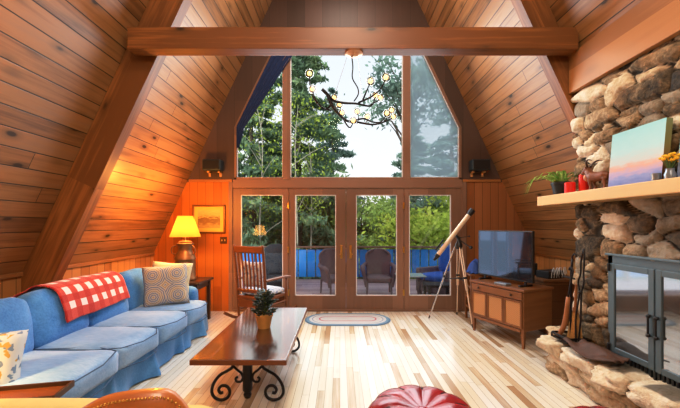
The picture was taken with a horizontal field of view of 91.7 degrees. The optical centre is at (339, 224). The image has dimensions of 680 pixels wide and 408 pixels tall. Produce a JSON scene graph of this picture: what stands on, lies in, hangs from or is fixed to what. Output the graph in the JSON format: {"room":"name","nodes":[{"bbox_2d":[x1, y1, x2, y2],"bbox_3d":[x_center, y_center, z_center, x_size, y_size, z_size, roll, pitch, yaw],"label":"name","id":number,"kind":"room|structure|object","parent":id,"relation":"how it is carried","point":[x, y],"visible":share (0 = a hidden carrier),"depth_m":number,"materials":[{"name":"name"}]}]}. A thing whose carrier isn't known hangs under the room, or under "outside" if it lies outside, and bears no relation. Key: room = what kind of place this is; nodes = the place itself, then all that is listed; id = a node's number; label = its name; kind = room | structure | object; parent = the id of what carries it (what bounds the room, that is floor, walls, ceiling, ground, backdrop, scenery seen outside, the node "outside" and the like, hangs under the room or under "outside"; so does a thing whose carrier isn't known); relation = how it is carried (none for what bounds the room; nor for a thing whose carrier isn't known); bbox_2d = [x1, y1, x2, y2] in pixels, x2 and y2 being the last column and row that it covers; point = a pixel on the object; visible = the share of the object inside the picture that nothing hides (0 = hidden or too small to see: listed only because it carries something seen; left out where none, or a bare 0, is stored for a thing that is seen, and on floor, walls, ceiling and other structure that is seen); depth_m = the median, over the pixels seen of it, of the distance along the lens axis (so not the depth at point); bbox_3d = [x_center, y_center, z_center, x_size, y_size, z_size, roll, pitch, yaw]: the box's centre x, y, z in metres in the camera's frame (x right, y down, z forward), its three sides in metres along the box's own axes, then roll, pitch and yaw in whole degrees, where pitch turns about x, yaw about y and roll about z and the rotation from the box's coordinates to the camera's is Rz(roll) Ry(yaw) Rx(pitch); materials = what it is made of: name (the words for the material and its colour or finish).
{"room":"cabin living room","nodes":[
{"label":"cabin living room","id":0,"kind":"room"},
{"bbox_2d":[0,380,74,398],"bbox_3d":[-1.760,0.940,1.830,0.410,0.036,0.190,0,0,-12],"label":"end table","id":1,"kind":"object","parent":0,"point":[57,389],"visible":0.72,"depth_m":1.89,"materials":[{"name":"brown wood"}]},
{"bbox_2d":[0,386,63,398],"bbox_3d":[-1.760,0.952,1.830,0.400,0.012,0.180,0,0,-12],"label":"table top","id":2,"kind":"object","parent":1,"relation":"on","point":[17,391],"depth_m":1.88,"materials":[{"name":"brown wood"}]},
{"bbox_2d":[0,255,153,297],"bbox_3d":[-3.240,0.975,1.515,0.120,0.990,8.230,0,0,0],"label":"wall","id":3,"kind":"structure","parent":0,"point":[9,287],"depth_m":4.22,"materials":[{"name":"wood"}]},
{"bbox_2d":[0,252,154,279],"bbox_3d":[-3.179,0.489,1.515,0.042,0.042,8.230,0,0,0],"label":"trim","id":4,"kind":"structure","parent":3,"relation":"attached to","point":[19,274],"depth_m":4.19,"materials":[{"name":"brown wood"}]},
{"bbox_2d":[21,0,191,291],"bbox_3d":[-1.590,-2.540,3.350,3.417,6.580,0.120,0,0,0],"label":"beam","id":5,"kind":"structure","parent":3,"relation":"attached to","point":[134,78],"depth_m":3.29,"materials":[{"name":"brown wood"}]},
{"bbox_2d":[0,0,642,274],"bbox_3d":[0.080,-3.135,1.565,6.823,7.290,8.330,0,0,0],"label":"ceiling","id":6,"kind":"structure","parent":0,"point":[60,59],"depth_m":4.00,"materials":[{"name":"wood"}]},
{"bbox_2d":[127,27,577,55],"bbox_3d":[0.122,-1.775,3.191,4.285,0.210,0.138,0,0,0],"label":"beam","id":7,"kind":"structure","parent":6,"relation":"attached to","point":[141,41],"depth_m":3.13,"materials":[{"name":"brown wood"}]},
{"bbox_2d":[305,48,394,127],"bbox_3d":[0.111,-1.292,3.216,0.912,0.756,0.316,0,0,0],"label":"chandelier","id":8,"kind":"object","parent":7,"relation":"hanging from","point":[351,53],"visible":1,"depth_m":3.19,"materials":[{"name":"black metal"}]},
{"bbox_2d":[511,0,578,134],"bbox_3d":[1.419,-3.330,3.350,2.600,5.000,0.120,0,0,0],"label":"trim","id":9,"kind":"structure","parent":6,"relation":"attached to","point":[531,13],"depth_m":3.29,"materials":[{"name":"brown wood"}]},
{"bbox_2d":[569,0,679,93],"bbox_3d":[2.303,-1.498,1.742,0.055,0.385,3.085,0,0,0],"label":"wooden beam","id":10,"kind":"structure","parent":6,"relation":"attached to","point":[649,24],"depth_m":2.63,"materials":[{"name":"brown wood"}]},
{"bbox_2d":[242,279,436,294],"bbox_3d":[0.000,1.590,7.555,9.200,0.120,3.590,0,0,0],"label":"floor","id":11,"kind":"structure","parent":0,"point":[303,286],"depth_m":7.95,"materials":[{"name":"wood"}]},
{"bbox_2d":[264,244,281,286],"bbox_3d":[-1.520,0.990,8.000,0.739,1.080,0.540,0,0,0],"label":"covered grill","id":12,"kind":"object","parent":11,"relation":"on","point":[273,252],"visible":0.45,"depth_m":7.76,"materials":[{"name":"black plastic"}]},
{"bbox_2d":[318,248,334,294],"bbox_3d":[-0.108,1.038,7.365,0.819,0.988,0.700,0,0,-28],"label":"wicker armchair","id":13,"kind":"object","parent":11,"relation":"on","point":[326,264],"visible":0.59,"depth_m":7.44,"materials":[{"name":"wicker"}]},
{"bbox_2d":[242,246,440,276],"bbox_3d":[0.000,1.058,9.085,9.200,0.945,0.190,0,0,0],"label":"deck railing","id":14,"kind":"object","parent":11,"relation":"on","point":[419,256],"visible":0.11,"depth_m":9.09,"materials":[{"name":"blue wood"}]},
{"bbox_2d":[360,248,395,294],"bbox_3d":[0.861,1.038,7.367,0.819,0.988,0.700,0,0,4],"label":"wicker armchair","id":15,"kind":"object","parent":11,"relation":"on","point":[378,263],"visible":0.99,"depth_m":7.55,"materials":[{"name":"wicker"}]},
{"bbox_2d":[395,273,426,294],"bbox_3d":[1.420,1.268,6.680,0.560,0.536,0.440,0,0,0],"label":"side table","id":16,"kind":"object","parent":11,"relation":"on","point":[412,275],"visible":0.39,"depth_m":6.54,"materials":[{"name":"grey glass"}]},
{"bbox_2d":[416,265,449,294],"bbox_3d":[2.257,1.038,7.116,0.895,0.983,0.860,0,0,-32],"label":"wicker chair","id":17,"kind":"object","parent":11,"relation":"on","point":[442,291],"visible":0.29,"depth_m":7.15,"materials":[{"name":"wicker"}]},
{"bbox_2d":[421,271,443,281],"bbox_3d":[2.166,1.110,7.059,0.719,0.189,0.639,0,0,-32],"label":"seat cushion","id":18,"kind":"object","parent":17,"relation":"on","point":[436,276],"visible":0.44,"depth_m":6.86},
{"bbox_2d":[439,244,449,271],"bbox_3d":[2.450,0.730,7.236,0.231,0.655,0.639,0,0,-32],"label":"cushion","id":19,"kind":"object","parent":18,"relation":"on","point":[444,258],"visible":0.23,"depth_m":7.29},
{"bbox_2d":[422,282,449,294],"bbox_3d":[1.860,1.315,6.220,0.520,0.430,0.400,0,0,0],"label":"ottoman","id":20,"kind":"object","parent":11,"relation":"on","point":[429,285],"visible":0.49,"depth_m":6.12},
{"bbox_2d":[154,0,535,310],"bbox_3d":[0.080,-2.505,5.680,6.760,7.950,0.100,0,0,0],"label":"wall","id":21,"kind":"structure","parent":0,"point":[219,144],"depth_m":5.63,"materials":[{"name":"wood"}]},
{"bbox_2d":[192,205,225,233],"bbox_3d":[-2.230,-0.100,5.614,0.560,0.490,0.030,0,0,0],"label":"framed picture","id":22,"kind":"object","parent":21,"relation":"attached to","point":[209,219],"visible":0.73,"depth_m":5.62,"materials":[{"name":"brown paper"}]},
{"bbox_2d":[198,210,219,227],"bbox_3d":[-2.230,-0.100,5.615,0.380,0.310,0.001,0,0,0],"label":"print","id":23,"kind":"object","parent":22,"relation":"attached to","point":[206,218],"depth_m":5.62},
{"bbox_2d":[189,179,231,181],"bbox_3d":[-2.204,-0.752,5.617,0.736,0.045,0.025,0,0,0],"label":"trim","id":24,"kind":"structure","parent":21,"relation":"attached to","point":[190,180],"depth_m":5.61,"materials":[{"name":"brown wood"}]},
{"bbox_2d":[202,159,223,176],"bbox_3d":[-2.120,-0.953,5.526,0.300,0.265,0.206,0,0,0],"label":"wall speaker","id":25,"kind":"object","parent":21,"relation":"attached to","point":[209,165],"visible":1,"depth_m":5.43,"materials":[{"name":"black plastic"}]},
{"bbox_2d":[203,160,218,168],"bbox_3d":[-2.120,-0.995,5.427,0.270,0.150,0.008,0,0,0],"label":"grille","id":26,"kind":"object","parent":25,"relation":"attached to","point":[207,164],"depth_m":5.42,"materials":[{"name":"black plastic"}]},
{"bbox_2d":[220,237,226,243],"bbox_3d":[-1.985,0.260,5.619,0.120,0.120,0.020,0,0,0],"label":"light switch","id":27,"kind":"object","parent":21,"relation":"attached to","point":[223,240],"visible":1,"depth_m":5.62,"materials":[{"name":"brown metal"}]},
{"bbox_2d":[229,182,232,310],"bbox_3d":[-1.861,0.370,5.619,0.070,2.200,0.022,0,0,0],"label":"trim","id":28,"kind":"structure","parent":21,"relation":"attached to","point":[230,183],"depth_m":5.61,"materials":[{"name":"brown wood"}]},
{"bbox_2d":[233,188,288,308],"bbox_3d":[-1.343,0.405,5.646,0.960,2.060,0.087,0,0,0],"label":"door","id":29,"kind":"structure","parent":21,"relation":"in","point":[238,193],"depth_m":5.62,"materials":[{"name":"brown wood"}]},
{"bbox_2d":[289,188,345,308],"bbox_3d":[-0.385,0.405,5.628,0.968,2.060,0.124,0,0,0],"label":"door","id":30,"kind":"structure","parent":21,"relation":"in","point":[337,301],"depth_m":5.62,"materials":[{"name":"brown wood"}]},
{"bbox_2d":[233,309,461,311],"bbox_3d":[0.127,1.452,5.670,3.906,0.035,0.140,0,0,0],"label":"trim","id":31,"kind":"structure","parent":21,"relation":"attached to","point":[234,310],"depth_m":5.60,"materials":[{"name":"brown wood"}]},
{"bbox_2d":[233,179,461,187],"bbox_3d":[0.127,-0.703,5.670,3.906,0.145,0.120,0,0,0],"label":"trim","id":32,"kind":"structure","parent":21,"relation":"attached to","point":[237,183],"depth_m":5.61,"materials":[{"name":"brown wood"}]},
{"bbox_2d":[234,56,461,178],"bbox_3d":[0.135,-1.962,5.665,3.870,2.375,0.110,0,0,0],"label":"window","id":33,"kind":"structure","parent":21,"relation":"in","point":[431,128],"depth_m":5.68,"materials":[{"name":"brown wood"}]},
{"bbox_2d":[237,56,291,147],"bbox_3d":[-1.257,-2.170,5.595,0.987,1.720,0.036,0,0,0],"label":"curtain","id":34,"kind":"object","parent":33,"relation":"hanging from","point":[274,67],"visible":0.94,"depth_m":5.59,"materials":[{"name":"fabric"}]},
{"bbox_2d":[346,188,404,308],"bbox_3d":[0.603,0.405,5.628,0.996,2.060,0.124,0,0,0],"label":"door","id":35,"kind":"structure","parent":21,"relation":"in","point":[353,301],"depth_m":5.62,"materials":[{"name":"brown wood"}]},
{"bbox_2d":[404,188,461,308],"bbox_3d":[1.586,0.405,5.657,0.982,2.060,0.065,0,0,0],"label":"door","id":36,"kind":"structure","parent":21,"relation":"in","point":[410,301],"depth_m":5.62,"materials":[{"name":"brown wood"}]},
{"bbox_2d":[462,182,465,310],"bbox_3d":[2.115,0.370,5.619,0.070,2.200,0.022,0,0,0],"label":"trim","id":37,"kind":"structure","parent":21,"relation":"attached to","point":[463,183],"depth_m":5.61,"materials":[{"name":"brown wood"}]},
{"bbox_2d":[469,159,489,176],"bbox_3d":[2.330,-0.953,5.526,0.300,0.265,0.206,0,0,0],"label":"wall speaker","id":38,"kind":"object","parent":21,"relation":"attached to","point":[475,165],"visible":1,"depth_m":5.43,"materials":[{"name":"black plastic"}]},
{"bbox_2d":[473,160,489,168],"bbox_3d":[2.330,-0.995,5.427,0.270,0.150,0.008,0,0,0],"label":"grille","id":39,"kind":"object","parent":38,"relation":"attached to","point":[477,164],"depth_m":5.42,"materials":[{"name":"black plastic"}]},
{"bbox_2d":[463,179,500,181],"bbox_3d":[2.411,-0.752,5.617,0.642,0.045,0.025,0,0,0],"label":"trim","id":40,"kind":"structure","parent":21,"relation":"attached to","point":[464,180],"depth_m":5.61,"materials":[{"name":"brown wood"}]},
{"bbox_2d":[128,311,599,407],"bbox_3d":[0.080,1.530,1.575,6.800,0.120,8.350,0,0,0],"label":"floor","id":41,"kind":"structure","parent":0,"point":[488,366],"depth_m":3.38,"materials":[{"name":"wood"}]},
{"bbox_2d":[0,268,207,397],"bbox_3d":[-2.252,0.996,3.052,1.167,0.919,3.174,0,0,0],"label":"sofa","id":42,"kind":"object","parent":41,"relation":"on","point":[114,348],"visible":0.77,"depth_m":2.77,"materials":[{"name":"blue fabric"}]},
{"bbox_2d":[0,329,28,384],"bbox_3d":[-2.170,0.855,1.980,0.438,0.418,0.217,0,0,-41],"label":"throw pillow","id":43,"kind":"object","parent":42,"relation":"on","point":[12,344],"visible":0.85,"depth_m":2.04,"materials":[{"name":"fabric"}]},
{"bbox_2d":[0,298,33,352],"bbox_3d":[-2.521,0.802,2.163,0.315,0.526,0.974,0,0,0],"label":"cushion","id":44,"kind":"object","parent":42,"relation":"on","point":[16,314],"depth_m":2.49,"materials":[{"name":"blue fabric"}]},
{"bbox_2d":[17,287,88,348],"bbox_3d":[-2.520,0.798,2.902,0.307,0.522,0.628,0,0,0],"label":"cushion","id":45,"kind":"object","parent":42,"relation":"on","point":[48,325],"depth_m":2.72,"materials":[{"name":"blue fabric"}]},
{"bbox_2d":[0,350,118,397],"bbox_3d":[-2.162,1.074,2.160,0.901,0.247,0.956,0,0,0],"label":"seat cushion","id":46,"kind":"object","parent":42,"relation":"on","point":[37,366],"depth_m":2.30,"materials":[{"name":"fabric"}]},
{"bbox_2d":[12,271,129,322],"bbox_3d":[-2.595,0.677,3.249,0.517,0.336,0.884,0,0,0],"label":"throw blanket","id":47,"kind":"object","parent":42,"relation":"on","point":[79,296],"visible":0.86,"depth_m":3.13,"materials":[{"name":"fabric"}]},
{"bbox_2d":[37,327,158,369],"bbox_3d":[-2.161,1.076,2.905,0.905,0.248,0.610,0,0,0],"label":"seat cushion","id":48,"kind":"object","parent":42,"relation":"on","point":[125,341],"depth_m":2.79,"materials":[{"name":"fabric"}]},
{"bbox_2d":[88,298,128,326],"bbox_3d":[-2.519,0.799,3.480,0.308,0.525,0.652,0,0,0],"label":"cushion","id":49,"kind":"object","parent":42,"relation":"on","point":[96,319],"depth_m":3.37,"materials":[{"name":"blue fabric"}]},
{"bbox_2d":[120,268,143,310],"bbox_3d":[-2.520,0.802,4.057,0.305,0.516,0.603,0,0,0],"label":"cushion","id":50,"kind":"object","parent":42,"relation":"on","point":[133,278],"depth_m":3.88,"materials":[{"name":"blue fabric"}]},
{"bbox_2d":[91,311,187,342],"bbox_3d":[-2.161,1.075,3.486,0.903,0.246,0.630,0,0,0],"label":"seat cushion","id":51,"kind":"object","parent":42,"relation":"on","point":[164,321],"depth_m":3.37,"materials":[{"name":"fabric"}]},
{"bbox_2d":[142,263,189,306],"bbox_3d":[-2.120,0.735,4.020,0.536,0.518,0.230,0,0,-21],"label":"throw pillow","id":52,"kind":"object","parent":42,"relation":"on","point":[163,285],"visible":1,"depth_m":3.96,"materials":[{"name":"fabric"}]},
{"bbox_2d":[129,300,206,325],"bbox_3d":[-2.160,1.074,4.057,0.904,0.246,0.596,0,0,0],"label":"seat cushion","id":53,"kind":"object","parent":42,"relation":"on","point":[193,310],"depth_m":3.89,"materials":[{"name":"fabric"}]},
{"bbox_2d":[152,261,192,293],"bbox_3d":[-2.170,0.715,4.225,0.515,0.509,0.200,0,0,-11],"label":"throw pillow","id":54,"kind":"object","parent":42,"relation":"on","point":[155,263],"visible":0.15,"depth_m":4.25,"materials":[{"name":"fabric"}]},
{"bbox_2d":[0,388,212,407],"bbox_3d":[-1.150,1.060,1.591,1.130,0.821,0.717,0,0,0],"label":"leather armchair","id":55,"kind":"object","parent":41,"relation":"on","point":[150,397],"visible":1,"depth_m":1.31,"materials":[{"name":"brown leather"}]},
{"bbox_2d":[0,398,98,407],"bbox_3d":[-1.250,1.000,1.415,0.864,0.484,0.224,0,0,0],"label":"cushion","id":56,"kind":"object","parent":55,"relation":"on","point":[7,402],"depth_m":1.41,"materials":[{"name":"beige fabric"}]},
{"bbox_2d":[188,405,212,407],"bbox_3d":[-1.150,1.110,1.700,0.939,0.199,0.499,0,0,0],"label":"seat cushion","id":57,"kind":"object","parent":55,"relation":"on","point":[190,406],"depth_m":1.87,"materials":[{"name":"beige fabric"}]},
{"bbox_2d":[189,277,213,318],"bbox_3d":[-2.300,1.145,4.950,0.600,0.650,0.560,0,0,0],"label":"end table","id":58,"kind":"object","parent":41,"relation":"on","point":[199,282],"visible":0.33,"depth_m":5.14,"materials":[{"name":"brown wood"}]},
{"bbox_2d":[169,216,200,280],"bbox_3d":[-2.310,0.342,4.930,0.430,0.955,0.430,0,0,0],"label":"table lamp","id":59,"kind":"object","parent":58,"relation":"on","point":[184,226],"visible":0.91,"depth_m":4.83,"materials":[{"name":"fabric"}]},
{"bbox_2d":[189,308,306,401],"bbox_3d":[-0.770,1.244,3.280,0.734,0.451,1.594,0,0,0],"label":"coffee table","id":60,"kind":"object","parent":41,"relation":"on","point":[241,342],"visible":0.98,"depth_m":2.75,"materials":[{"name":"brown wood"}]},
{"bbox_2d":[251,289,278,328],"bbox_3d":[-0.749,0.828,3.276,0.269,0.379,0.291,0,0,-24],"label":"potted succulent","id":61,"kind":"object","parent":60,"relation":"on","point":[263,302],"visible":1,"depth_m":3.23,"materials":[{"name":"green plant"}]},
{"bbox_2d":[255,313,272,328],"bbox_3d":[-0.755,0.948,3.280,0.180,0.140,0.180,0,0,0],"label":"pot","id":62,"kind":"object","parent":61,"relation":"attached to","point":[263,321],"depth_m":3.22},
{"bbox_2d":[223,244,296,318],"bbox_3d":[-1.188,0.877,5.063,0.645,1.180,1.026,0,0,28],"label":"rocking chair","id":63,"kind":"object","parent":41,"relation":"on","point":[243,300],"visible":0.58,"depth_m":4.86,"materials":[{"name":"brown wood"}]},
{"bbox_2d":[242,285,283,295],"bbox_3d":[-1.181,1.008,5.078,0.529,0.114,0.499,0,0,28],"label":"seat cushion","id":64,"kind":"object","parent":63,"relation":"on","point":[275,289],"visible":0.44,"depth_m":4.99,"materials":[{"name":"fabric"}]},
{"bbox_2d":[243,261,263,288],"bbox_3d":[-1.277,0.735,4.897,0.400,0.398,0.147,0,0,27],"label":"pillow","id":65,"kind":"object","parent":64,"relation":"on","point":[243,261],"visible":0.57,"depth_m":4.82,"materials":[{"name":"fabric"}]},
{"bbox_2d":[305,313,390,325],"bbox_3d":[0.120,1.462,5.130,1.330,0.010,0.680,0,0,0],"label":"oval rug","id":66,"kind":"object","parent":41,"relation":"on","point":[324,319],"visible":1,"depth_m":5.09,"materials":[{"name":"fabric"}]},
{"bbox_2d":[368,384,470,407],"bbox_3d":[0.460,1.227,1.830,0.668,0.487,0.680,0,0,-6],"label":"pouf","id":67,"kind":"object","parent":41,"relation":"on","point":[405,396],"visible":1,"depth_m":1.89,"materials":[{"name":"red leather"}]},
{"bbox_2d":[429,208,474,327],"bbox_3d":[1.771,0.608,5.011,0.607,1.729,0.651,0,0,-23],"label":"telescope","id":68,"kind":"object","parent":41,"relation":"on","point":[470,212],"visible":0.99,"depth_m":4.97,"materials":[{"name":"beige wood"}]},
{"bbox_2d":[464,272,491,321],"bbox_3d":[2.125,1.105,5.100,0.330,0.730,0.330,0,0,4],"label":"stool","id":69,"kind":"object","parent":41,"relation":"on","point":[468,273],"visible":0.38,"depth_m":5.05,"materials":[{"name":"brown wood"}]},
{"bbox_2d":[466,259,477,273],"bbox_3d":[2.090,0.626,5.090,0.260,0.215,0.260,0,0,0],"label":"folded cloth","id":70,"kind":"object","parent":69,"relation":"on","point":[473,266],"visible":0.61,"depth_m":5.03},
{"bbox_2d":[469,277,553,348],"bbox_3d":[2.219,1.117,4.350,0.569,0.705,0.840,0,0,-24],"label":"tv cabinet","id":71,"kind":"object","parent":41,"relation":"on","point":[522,310],"visible":1,"depth_m":4.07,"materials":[{"name":"brown wood"}]},
{"bbox_2d":[494,281,510,285],"bbox_3d":[2.088,0.752,4.237,0.100,0.025,0.180,0,0,-24],"label":"box","id":72,"kind":"object","parent":71,"relation":"on","point":[498,282],"visible":1,"depth_m":4.20,"materials":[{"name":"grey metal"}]},
{"bbox_2d":[478,230,534,286],"bbox_3d":[2.183,0.419,4.391,0.220,0.690,0.860,0,0,-22],"label":"television","id":73,"kind":"object","parent":71,"relation":"on","point":[510,255],"visible":1,"depth_m":4.31,"materials":[{"name":"black plastic"}]},
{"bbox_2d":[534,274,574,332],"bbox_3d":[3.020,1.090,4.830,0.610,0.720,0.850,0,0,0],"label":"storage chest","id":74,"kind":"object","parent":41,"relation":"on","point":[561,285],"visible":0.23,"depth_m":4.42,"materials":[{"name":"brown wood"}]},
{"bbox_2d":[536,267,566,278],"bbox_3d":[2.949,0.652,4.598,0.334,0.154,0.217,0,0,-20],"label":"wire basket","id":75,"kind":"object","parent":74,"relation":"on","point":[553,273],"visible":1,"depth_m":4.52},
{"bbox_2d":[573,406,607,407],"bbox_3d":[1.470,1.256,1.740,0.560,0.427,0.550,0,0,-35],"label":"pouf","id":76,"kind":"object","parent":41,"relation":"on","point":[576,406],"visible":1,"depth_m":1.91,"materials":[{"name":"red leather"}]},
{"bbox_2d":[535,35,679,407],"bbox_3d":[2.247,0.059,1.765,1.103,2.877,3.485,0,0,11],"label":"stone fireplace","id":77,"kind":"object","parent":41,"relation":"on","point":[629,234],"visible":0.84,"depth_m":2.57,"materials":[{"name":"brown stone"}]},
{"bbox_2d":[524,171,577,195],"bbox_3d":[2.079,-0.418,3.336,0.439,0.236,0.424,0,0,0],"label":"spider plant","id":78,"kind":"object","parent":77,"relation":"on","point":[557,182],"visible":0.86,"depth_m":3.26,"materials":[{"name":"green plant"}]},
{"bbox_2d":[551,253,587,343],"bbox_3d":[2.170,0.676,3.130,0.194,0.829,0.234,0,0,0],"label":"stand","id":79,"kind":"object","parent":77,"relation":"on","point":[560,337],"visible":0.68,"depth_m":3.12,"materials":[{"name":"metal"}]},
{"bbox_2d":[556,266,573,336],"bbox_3d":[2.143,0.738,3.141,0.050,0.696,0.162,0,0,-26],"label":"tool","id":80,"kind":"object","parent":79,"relation":"in","point":[567,301],"visible":0.98,"depth_m":3.11,"materials":[{"name":"brown wood"}]},
{"bbox_2d":[551,331,587,343],"bbox_3d":[2.170,1.064,3.130,0.194,0.052,0.234,0,0,0],"label":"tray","id":81,"kind":"object","parent":79,"relation":"on","point":[560,337],"depth_m":3.13,"materials":[{"name":"metal"}]},
{"bbox_2d":[567,284,582,337],"bbox_3d":[2.209,0.816,3.100,0.068,0.521,0.158,0,0,0],"label":"broom","id":82,"kind":"object","parent":79,"relation":"in","point":[571,334],"visible":0.71,"depth_m":3.09,"materials":[{"name":"wicker"}]},
{"bbox_2d":[575,249,584,341],"bbox_3d":[2.196,0.648,3.020,0.076,0.862,0.084,0,0,30],"label":"tongs","id":83,"kind":"object","parent":79,"relation":"in","point":[580,293],"visible":0.99,"depth_m":3.01,"materials":[{"name":"metal"}]},
{"bbox_2d":[564,182,575,192],"bbox_3d":[2.160,-0.354,3.100,0.091,0.106,0.091,0,0,0],"label":"pillar candle","id":84,"kind":"object","parent":77,"relation":"on","point":[568,186],"visible":0.81,"depth_m":3.06,"materials":[{"name":"red wax"}]},
{"bbox_2d":[578,174,588,190],"bbox_3d":[2.245,-0.386,3.030,0.091,0.171,0.091,0,0,0],"label":"pillar candle","id":85,"kind":"object","parent":77,"relation":"on","point":[582,184],"visible":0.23,"depth_m":3.00,"materials":[{"name":"red wax"}]},
{"bbox_2d":[581,159,608,188],"bbox_3d":[2.211,-0.436,2.850,0.122,0.272,0.294,0,0,-10],"label":"animal figurine","id":86,"kind":"object","parent":77,"relation":"on","point":[589,176],"visible":0.85,"depth_m":2.86,"materials":[{"name":"brown wood"}]},
{"bbox_2d":[563,337,629,363],"bbox_3d":[2.132,1.042,2.741,0.235,0.097,0.507,0,0,-6],"label":"carrier","id":87,"kind":"object","parent":77,"relation":"on","point":[589,350],"visible":1,"depth_m":2.70,"materials":[{"name":"leather"}]},
{"bbox_2d":[537,177,679,205],"bbox_3d":[2.230,-0.250,2.010,0.260,0.100,3.020,0,0,0],"label":"mantel shelf","id":88,"kind":"object","parent":77,"relation":"attached to","point":[669,188],"depth_m":2.52,"materials":[{"name":"brown wood"}]},
{"bbox_2d":[608,117,672,186],"bbox_3d":[2.241,-0.519,2.485,0.083,0.437,0.450,0,0,0],"label":"canvas painting","id":89,"kind":"object","parent":77,"relation":"on","point":[635,152],"visible":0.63,"depth_m":2.44,"materials":[{"name":"fabric"}]},
{"bbox_2d":[617,354,679,388],"bbox_3d":[2.281,1.100,2.370,0.016,0.070,0.840,0,0,0],"label":"vent grille","id":90,"kind":"object","parent":77,"relation":"attached to","point":[652,374],"depth_m":2.39,"materials":[{"name":"black metal"}]},
{"bbox_2d":[651,173,660,180],"bbox_3d":[2.150,-0.326,2.245,0.054,0.050,0.054,0,0,0],"label":"cup","id":91,"kind":"object","parent":77,"relation":"on","point":[654,176],"visible":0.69,"depth_m":2.23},
{"bbox_2d":[658,152,679,178],"bbox_3d":[2.168,-0.389,2.171,0.109,0.177,0.097,0,0,37],"label":"flower vase","id":92,"kind":"object","parent":77,"relation":"on","point":[670,172],"visible":0.98,"depth_m":2.15,"materials":[{"name":"grey metal"}]},
{"bbox_2d":[677,148,679,176],"bbox_3d":[2.237,-0.527,1.930,0.085,0.452,0.440,0,0,0],"label":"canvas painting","id":93,"kind":"object","parent":77,"relation":"on","point":[678,171],"visible":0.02,"depth_m":2.14,"materials":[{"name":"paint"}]},
{"bbox_2d":[536,255,576,275],"bbox_3d":[3.400,0.975,1.515,0.120,0.990,8.230,0,0,0],"label":"wall","id":94,"kind":"structure","parent":0,"point":[543,262],"depth_m":5.19,"materials":[{"name":"wood"}]},
{"bbox_2d":[535,252,575,260],"bbox_3d":[3.339,0.489,1.515,0.042,0.042,8.230,0,0,0],"label":"trim","id":95,"kind":"structure","parent":94,"relation":"attached to","point":[539,254],"depth_m":5.10,"materials":[{"name":"brown wood"}]},
{"bbox_3d":[0.000,3.220,49.700,120.000,0.300,80.600,0,0,0],"label":"ground","id":96,"kind":"structure","parent":0,"visible":0},
{"bbox_2d":[238,83,319,278],"bbox_3d":[-3.103,-2.088,13.061,5.112,10.723,5.583,0,0,38],"label":"tree","id":97,"kind":"object","parent":96,"relation":"on","point":[250,233],"visible":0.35,"depth_m":12.64,"materials":[{"name":"green plant"}]},
{"bbox_2d":[244,161,327,233],"bbox_3d":[-4.170,-0.771,19.771,7.536,8.089,7.936,0,0,-43],"label":"tree","id":98,"kind":"object","parent":96,"relation":"on","point":[246,161],"visible":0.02,"depth_m":18.30,"materials":[{"name":"green plant"}]},
{"bbox_2d":[266,90,329,278],"bbox_3d":[-1.604,-0.952,12.518,2.440,8.047,2.407,0,0,-25],"label":"sapling","id":99,"kind":"object","parent":96,"relation":"on","point":[318,120],"visible":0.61,"depth_m":12.52,"materials":[{"name":"green plant"}]},
{"bbox_2d":[281,101,335,278],"bbox_3d":[-1.289,-0.939,13.971,2.431,8.021,2.398,0,0,0],"label":"sapling","id":100,"kind":"object","parent":96,"relation":"on","point":[309,171],"visible":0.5,"depth_m":13.96,"materials":[{"name":"green plant"}]},
{"bbox_2d":[255,56,365,278],"bbox_3d":[-2.023,-3.633,15.017,6.848,13.814,5.716,0,0,25],"label":"tree","id":101,"kind":"object","parent":96,"relation":"on","point":[321,236],"visible":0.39,"depth_m":14.65,"materials":[{"name":"green plant"}]},
{"bbox_2d":[257,171,368,278],"bbox_3d":[-2.002,0.123,17.230,6.690,6.301,6.026,0,0,-29],"label":"tree","id":102,"kind":"object","parent":96,"relation":"on","point":[332,224],"visible":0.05,"depth_m":15.95,"materials":[{"name":"green plant"}]},
{"bbox_2d":[305,87,374,235],"bbox_3d":[-0.369,-2.541,20.146,5.024,11.629,5.285,0,0,-7],"label":"tree","id":103,"kind":"object","parent":96,"relation":"on","point":[341,153],"visible":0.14,"depth_m":19.79,"materials":[{"name":"green plant"}]},
{"bbox_2d":[324,196,393,278],"bbox_3d":[1.353,0.418,19.329,5.931,5.711,6.480,0,0,21],"label":"tree","id":104,"kind":"object","parent":96,"relation":"on","point":[370,231],"visible":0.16,"depth_m":18.24,"materials":[{"name":"green plant"}]},
{"bbox_2d":[344,56,401,143],"bbox_3d":[2.324,-1.091,10.355,3.754,8.725,3.441,0,0,39],"label":"tree","id":105,"kind":"object","parent":96,"relation":"on","point":[393,89],"visible":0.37,"depth_m":10.02,"materials":[{"name":"green plant"}]},
{"bbox_2d":[357,197,444,273],"bbox_3d":[2.394,0.930,15.109,4.337,4.687,4.129,0,0,-24],"label":"tree","id":106,"kind":"object","parent":96,"relation":"on","point":[380,207],"visible":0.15,"depth_m":14.89,"materials":[{"name":"green plant"}]},
{"bbox_2d":[358,198,449,278],"bbox_3d":[3.617,1.064,13.068,5.485,4.419,5.368,0,0,-27],"label":"tree","id":107,"kind":"object","parent":96,"relation":"on","point":[429,230],"visible":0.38,"depth_m":12.09,"materials":[{"name":"green plant"}]},
{"bbox_2d":[379,136,445,278],"bbox_3d":[3.817,-1.008,15.820,4.281,8.564,4.057,0,0,21],"label":"tree","id":108,"kind":"object","parent":96,"relation":"on","point":[413,199],"visible":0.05,"depth_m":15.46,"materials":[{"name":"green plant"}]},
{"bbox_2d":[419,196,441,200],"bbox_3d":[6.684,-3.087,18.898,5.598,12.702,5.773,0,0,-18],"label":"tree","id":109,"kind":"object","parent":96,"relation":"on","point":[420,197],"visible":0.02,"depth_m":18.96,"materials":[{"name":"green plant"}]},
{"bbox_2d":[416,196,449,216],"bbox_3d":[5.856,0.585,16.224,6.685,5.377,5.779,0,0,-29],"label":"tree","id":110,"kind":"object","parent":96,"relation":"on","point":[447,206],"visible":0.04,"depth_m":14.89,"materials":[{"name":"green plant"}]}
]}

